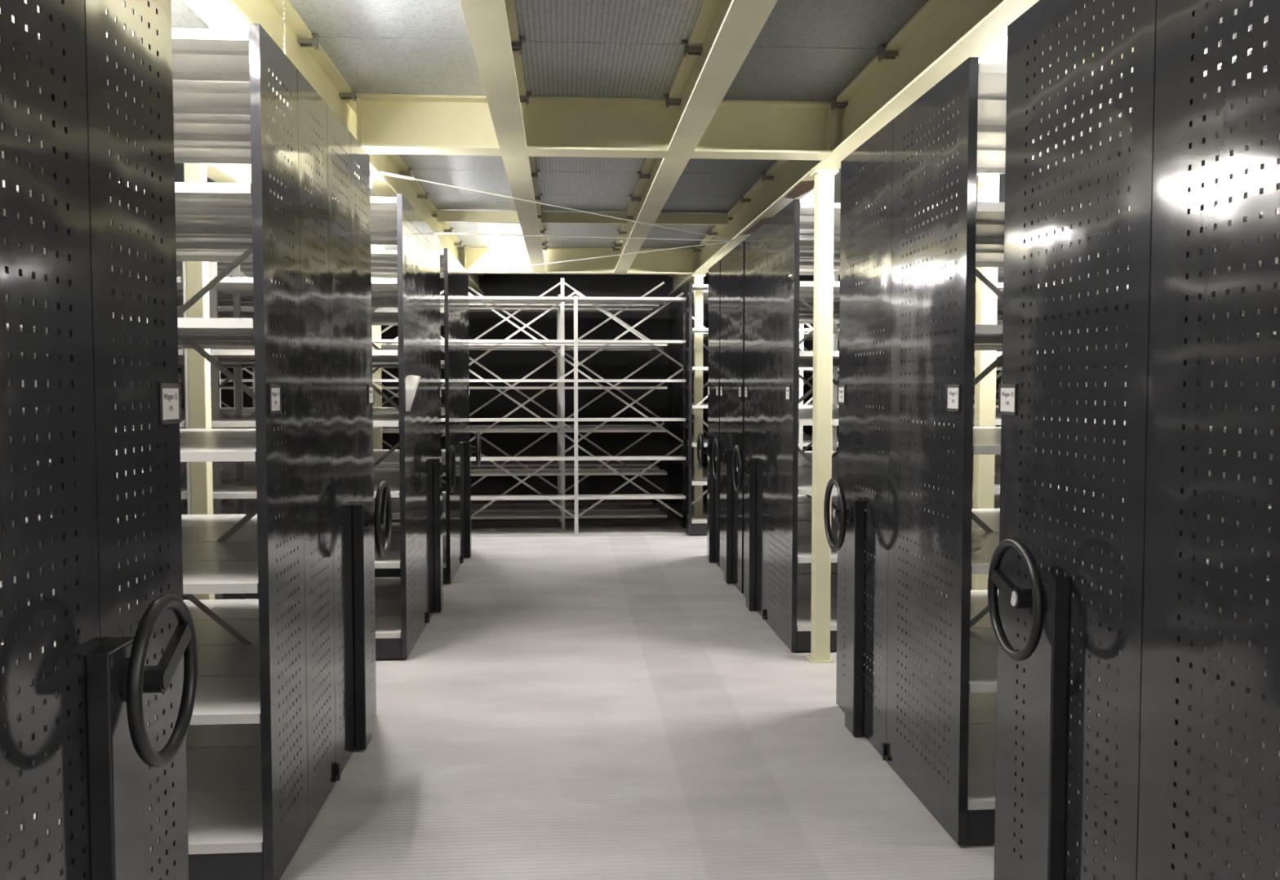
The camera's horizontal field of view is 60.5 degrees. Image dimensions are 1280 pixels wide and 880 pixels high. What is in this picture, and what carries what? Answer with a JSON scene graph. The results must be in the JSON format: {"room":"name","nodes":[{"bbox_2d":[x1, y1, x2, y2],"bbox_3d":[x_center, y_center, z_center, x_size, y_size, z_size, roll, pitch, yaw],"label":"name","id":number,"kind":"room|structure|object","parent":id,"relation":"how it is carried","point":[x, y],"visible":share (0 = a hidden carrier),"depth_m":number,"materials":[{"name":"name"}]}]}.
{"room":"archive storage room","nodes":[
{"label":"archive storage room","id":0,"kind":"room"},
{"bbox_2d":[22,275,146,469],"bbox_3d":[-5.643,-0.286,5.465,0.100,3.260,17.300,0,3,-4],"label":"wall","id":1,"kind":"structure","parent":0,"point":[36,408],"depth_m":10.85,"materials":[{"name":"grey paint"}]},
{"bbox_2d":[176,273,976,502],"bbox_3d":[-0.808,-0.726,14.511,11.000,3.260,0.100,0,3,-4],"label":"wall","id":2,"kind":"structure","parent":0,"point":[507,365],"depth_m":14.45,"materials":[{"name":"grey"}]},
{"bbox_2d":[280,502,994,879],"bbox_3d":[-0.206,1.294,5.920,10.800,0.060,17.300,0,3,-4],"label":"floor","id":3,"kind":"structure","parent":0,"point":[571,708],"depth_m":4.75,"materials":[{"name":"grey concrete"}]},
{"bbox_2d":[0,0,197,879],"bbox_3d":[-2.672,0.168,1.520,3.606,2.617,1.850,0,3,-4],"label":"shelving unit","id":4,"kind":"object","parent":3,"relation":"on","point":[87,691],"visible":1,"depth_m":2.05,"materials":[{"name":"grey paint"}]},
{"bbox_2d":[0,23,391,879],"bbox_3d":[-2.851,0.042,4.098,3.606,2.617,1.850,0,3,-4],"label":"shelving unit","id":5,"kind":"object","parent":3,"relation":"on","point":[268,740],"visible":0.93,"depth_m":3.83,"materials":[{"name":"grey paint"}]},
{"bbox_2d":[182,163,214,599],"bbox_3d":[-2.352,-0.105,5.873,0.130,2.740,0.130,0,3,-4],"label":"steel column","id":6,"kind":"structure","parent":3,"relation":"on","point":[197,273],"depth_m":5.82,"materials":[{"name":"beige metal"}]},
{"bbox_2d":[21,193,455,659],"bbox_3d":[-3.050,-0.097,6.952,3.606,2.617,1.850,0,3,-4],"label":"shelving unit","id":7,"kind":"object","parent":3,"relation":"on","point":[404,605],"visible":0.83,"depth_m":6.69,"materials":[{"name":"grey paint"}]},
{"bbox_2d":[405,374,420,411],"bbox_3d":[-1.300,-0.265,6.220,0.054,0.205,0.105,3,4,42],"label":"paper sheet","id":8,"kind":"object","parent":7,"relation":"attached to","point":[411,381],"visible":1,"depth_m":6.22,"materials":[{"name":"grey paper"}]},
{"bbox_2d":[22,248,481,582],"bbox_3d":[-3.216,-0.213,9.344,3.606,2.617,1.850,0,3,-4],"label":"shelving unit","id":9,"kind":"object","parent":3,"relation":"on","point":[456,504],"visible":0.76,"depth_m":9.18,"materials":[{"name":"grey paint"}]},
{"bbox_2d":[371,277,382,468],"bbox_3d":[-2.774,-0.383,11.581,0.130,2.740,0.130,0,3,-4],"label":"steel column","id":10,"kind":"structure","parent":3,"relation":"on","point":[376,330],"depth_m":11.53,"materials":[{"name":"beige metal"}]},
{"bbox_2d":[132,278,666,528],"bbox_3d":[-2.564,-0.398,12.000,5.726,2.729,0.414,0,3,-4],"label":"shelving rack","id":11,"kind":"object","parent":3,"relation":"on","point":[612,514],"visible":0.25,"depth_m":12.18,"materials":[{"name":"grey metal"}]},
{"bbox_2d":[147,293,659,521],"bbox_3d":[-2.643,-0.365,12.645,5.718,2.600,0.406,0,3,-4],"label":"shelving rack","id":12,"kind":"object","parent":3,"relation":"on","point":[546,508],"visible":0.11,"depth_m":12.71,"materials":[{"name":"grey metal"}]},
{"bbox_2d":[123,291,686,537],"bbox_3d":[-2.381,-0.273,11.332,5.726,2.555,0.284,0,3,-4],"label":"shelving rack","id":13,"kind":"object","parent":3,"relation":"on","point":[575,299],"visible":0.26,"depth_m":11.40,"materials":[{"name":"grey metal"}]},
{"bbox_2d":[177,306,653,506],"bbox_3d":[-2.712,-0.399,13.341,5.718,2.600,0.406,0,3,-4],"label":"shelving rack","id":14,"kind":"object","parent":3,"relation":"on","point":[638,501],"visible":0.08,"depth_m":13.36,"materials":[{"name":"grey metal"}]},
{"bbox_2d":[692,274,705,516],"bbox_3d":[0.628,-0.395,11.817,0.130,2.740,0.130,0,3,-4],"label":"steel column","id":15,"kind":"structure","parent":3,"relation":"on","point":[698,278],"depth_m":11.76,"materials":[{"name":"beige metal"}]},
{"bbox_2d":[668,287,974,527],"bbox_3d":[2.143,-0.383,12.834,3.474,2.617,1.600,0,3,-4],"label":"shelving unit","id":16,"kind":"object","parent":3,"relation":"on","point":[677,310],"visible":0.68,"depth_m":12.53,"materials":[{"name":"grey paint"}]},
{"bbox_2d":[806,169,838,662],"bbox_3d":[1.023,-0.119,6.162,0.130,2.740,0.130,0,3,-4],"label":"steel column","id":17,"kind":"structure","parent":3,"relation":"on","point":[824,194],"depth_m":6.12,"materials":[{"name":"beige metal"}]},
{"bbox_2d":[685,282,1002,535],"bbox_3d":[2.228,-0.323,11.614,3.474,2.617,0.330,0,3,-4],"label":"shelving unit","id":18,"kind":"object","parent":3,"relation":"on","point":[695,526],"visible":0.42,"depth_m":11.41,"materials":[{"name":"grey paint"}]},
{"bbox_2d":[697,259,1107,566],"bbox_3d":[2.315,-0.235,9.795,3.606,2.617,0.726,0,3,-4],"label":"shelving unit","id":19,"kind":"object","parent":3,"relation":"on","point":[714,272],"visible":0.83,"depth_m":9.65,"materials":[{"name":"grey paint"}]},
{"bbox_2d":[711,240,1126,593],"bbox_3d":[2.384,-0.186,8.801,3.606,2.617,1.170,0,3,-4],"label":"shelving unit","id":20,"kind":"object","parent":3,"relation":"on","point":[733,264],"visible":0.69,"depth_m":8.60,"materials":[{"name":"grey paint"}]},
{"bbox_2d":[971,173,1001,590],"bbox_3d":[1.938,-0.120,6.170,0.130,2.740,0.130,0,3,-4],"label":"steel column","id":21,"kind":"structure","parent":3,"relation":"on","point":[986,300],"depth_m":6.12,"materials":[{"name":"beige metal"}]},
{"bbox_2d":[732,199,1275,651],"bbox_3d":[2.489,-0.113,7.284,3.606,2.617,1.715,0,3,-4],"label":"shelving unit","id":22,"kind":"object","parent":3,"relation":"on","point":[781,597],"visible":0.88,"depth_m":6.96,"materials":[{"name":"grey paint"}]},
{"bbox_2d":[823,57,1279,844],"bbox_3d":[2.678,0.020,4.563,3.606,2.617,1.660,0,3,-4],"label":"shelving unit","id":23,"kind":"object","parent":3,"relation":"on","point":[935,729],"visible":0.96,"depth_m":4.19,"materials":[{"name":"grey paint"}]},
{"bbox_2d":[987,0,1279,879],"bbox_3d":[2.814,0.115,2.607,3.612,2.617,1.671,0,3,-4],"label":"shelving unit","id":24,"kind":"object","parent":3,"relation":"on","point":[1193,778],"visible":1,"depth_m":2.52,"materials":[{"name":"grey paint"}]},
{"bbox_2d":[15,0,1266,277],"bbox_3d":[-0.206,-1.783,5.770,10.800,0.100,17.300,0,3,-4],"label":"ceiling","id":25,"kind":"structure","parent":0,"point":[805,50],"depth_m":4.97,"materials":[{"name":"grey metal"}]},
{"bbox_2d":[11,0,397,278],"bbox_3d":[-2.350,-1.595,5.630,0.135,0.260,17.100,0,3,-4],"label":"steel beam","id":26,"kind":"structure","parent":25,"relation":"attached to","point":[217,172],"depth_m":6.41,"materials":[{"name":"beige metal"}]},
{"bbox_2d":[282,0,285,54],"bbox_3d":[-1.282,-1.509,3.952,0.008,0.270,0.007,0,3,-4],"label":"chain","id":27,"kind":"object","parent":25,"relation":"hanging from","point":[283,2],"visible":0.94,"depth_m":3.95,"materials":[{"name":"grey paint"}]},
{"bbox_2d":[215,0,484,294],"bbox_3d":[-1.483,-1.597,5.690,0.164,0.261,17.100,0,3,-4],"label":"steel beam","id":28,"kind":"structure","parent":25,"relation":"attached to","point":[303,48],"depth_m":5.11,"materials":[{"name":"beige metal"}]},
{"bbox_2d":[183,0,241,29],"bbox_3d":[-1.335,-1.319,3.356,0.056,0.070,1.800,0,3,-4],"label":"lamp","id":29,"kind":"object","parent":28,"relation":"attached to","point":[211,11],"visible":0.32,"depth_m":3.40,"materials":[{"name":"white"}]},
{"bbox_2d":[369,172,373,188],"bbox_3d":[-1.509,-1.442,5.867,0.056,0.070,0.700,0,3,-4],"label":"lamp","id":30,"kind":"object","parent":28,"relation":"attached to","point":[371,176],"visible":0.12,"depth_m":6.18,"materials":[{"name":"white"}]},
{"bbox_2d":[435,231,735,241],"bbox_3d":[-0.432,-1.593,8.619,2.457,0.018,0.018,-1,3,-11],"label":"rod","id":31,"kind":"object","parent":28,"relation":"attached to","point":[438,233],"visible":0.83,"depth_m":8.59,"materials":[{"name":"silver metal"}]},
{"bbox_2d":[437,210,519,222],"bbox_3d":[-1.305,-1.835,9.030,0.710,0.087,0.055,0,3,-4],"label":"joist","id":32,"kind":"object","parent":25,"relation":"attached to","point":[452,216],"visible":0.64,"depth_m":9.00,"materials":[{"name":"beige metal"}]},
{"bbox_2d":[460,0,532,148],"bbox_3d":[-0.333,-1.387,1.359,0.164,0.260,8.290,0,3,-4],"label":"steel beam","id":33,"kind":"structure","parent":25,"relation":"attached to","point":[491,24],"depth_m":4.21,"materials":[{"name":"beige metal"}]},
{"bbox_2d":[502,155,548,272],"bbox_3d":[-0.834,-1.738,8.565,0.164,0.260,5.804,0,3,-4],"label":"steel beam","id":34,"kind":"structure","parent":25,"relation":"attached to","point":[522,173],"depth_m":7.42,"materials":[{"name":"beige metal"}]},
{"bbox_2d":[369,169,734,240],"bbox_3d":[-0.354,-1.537,7.418,0.018,0.018,3.676,2,4,38],"label":"rod","id":35,"kind":"object","parent":34,"relation":"attached to","point":[384,173],"visible":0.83,"depth_m":6.85,"materials":[{"name":"silver metal"}]},
{"bbox_2d":[464,246,693,275],"bbox_3d":[-0.635,-1.884,11.556,2.398,0.258,0.140,0,3,-4],"label":"cross beam","id":36,"kind":"structure","parent":25,"relation":"attached to","point":[671,261],"depth_m":11.54,"materials":[{"name":"beige metal"}]},
{"bbox_2d":[541,211,626,224],"bbox_3d":[-0.462,-1.837,9.089,0.706,0.087,0.055,0,3,-4],"label":"joist","id":37,"kind":"object","parent":25,"relation":"attached to","point":[547,217],"visible":1,"depth_m":9.06,"materials":[{"name":"beige metal"}]},
{"bbox_2d":[355,93,831,160],"bbox_3d":[-0.221,-1.594,5.609,2.398,0.258,0.180,0,3,-4],"label":"cross beam","id":38,"kind":"structure","parent":25,"relation":"attached to","point":[387,123],"depth_m":5.59,"materials":[{"name":"beige metal"}]},
{"bbox_2d":[611,157,689,272],"bbox_3d":[-0.021,-1.741,8.621,0.164,0.260,5.804,0,3,-4],"label":"steel beam","id":39,"kind":"structure","parent":25,"relation":"attached to","point":[658,177],"depth_m":7.67,"materials":[{"name":"beige metal"}]},
{"bbox_2d":[470,240,737,272],"bbox_3d":[-0.482,-1.661,10.057,3.520,0.018,0.018,3,4,44],"label":"rod","id":40,"kind":"object","parent":39,"relation":"attached to","point":[486,270],"visible":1,"depth_m":9.91,"materials":[{"name":"silver metal"}]},
{"bbox_2d":[653,213,728,225],"bbox_3d":[0.380,-1.840,9.147,0.708,0.087,0.055,0,3,-4],"label":"joist","id":41,"kind":"object","parent":25,"relation":"attached to","point":[691,219],"visible":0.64,"depth_m":9.13,"materials":[{"name":"beige metal"}]},
{"bbox_2d":[663,0,777,151],"bbox_3d":[0.479,-1.390,1.416,0.164,0.260,8.290,0,3,-4],"label":"steel beam","id":42,"kind":"structure","parent":25,"relation":"attached to","point":[723,33],"depth_m":4.32,"materials":[{"name":"beige metal"}]},
{"bbox_2d":[668,0,1039,295],"bbox_3d":[1.017,-1.606,5.864,0.164,0.261,17.100,0,3,-4],"label":"steel beam","id":43,"kind":"structure","parent":25,"relation":"attached to","point":[942,34],"depth_m":4.87,"materials":[{"name":"beige metal"}]},
{"bbox_2d":[859,47,1133,204],"bbox_3d":[1.884,-1.610,5.924,0.135,0.260,17.100,0,3,-4],"label":"steel beam","id":44,"kind":"structure","parent":25,"relation":"attached to","point":[1102,47],"depth_m":6.33,"materials":[{"name":"beige metal"}]},
{"bbox_2d":[977,173,997,182],"bbox_3d":[1.909,-1.428,5.583,0.056,0.070,0.900,0,3,-4],"label":"lamp","id":45,"kind":"object","parent":44,"relation":"attached to","point":[982,177],"visible":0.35,"depth_m":5.98,"materials":[{"name":"white"}]},
{"bbox_2d":[995,268,1258,576],"bbox_3d":[5.231,-0.323,6.219,0.100,3.260,17.300,0,3,-4],"label":"wall","id":46,"kind":"structure","parent":0,"point":[1000,279],"depth_m":11.42,"materials":[{"name":"grey paint"}]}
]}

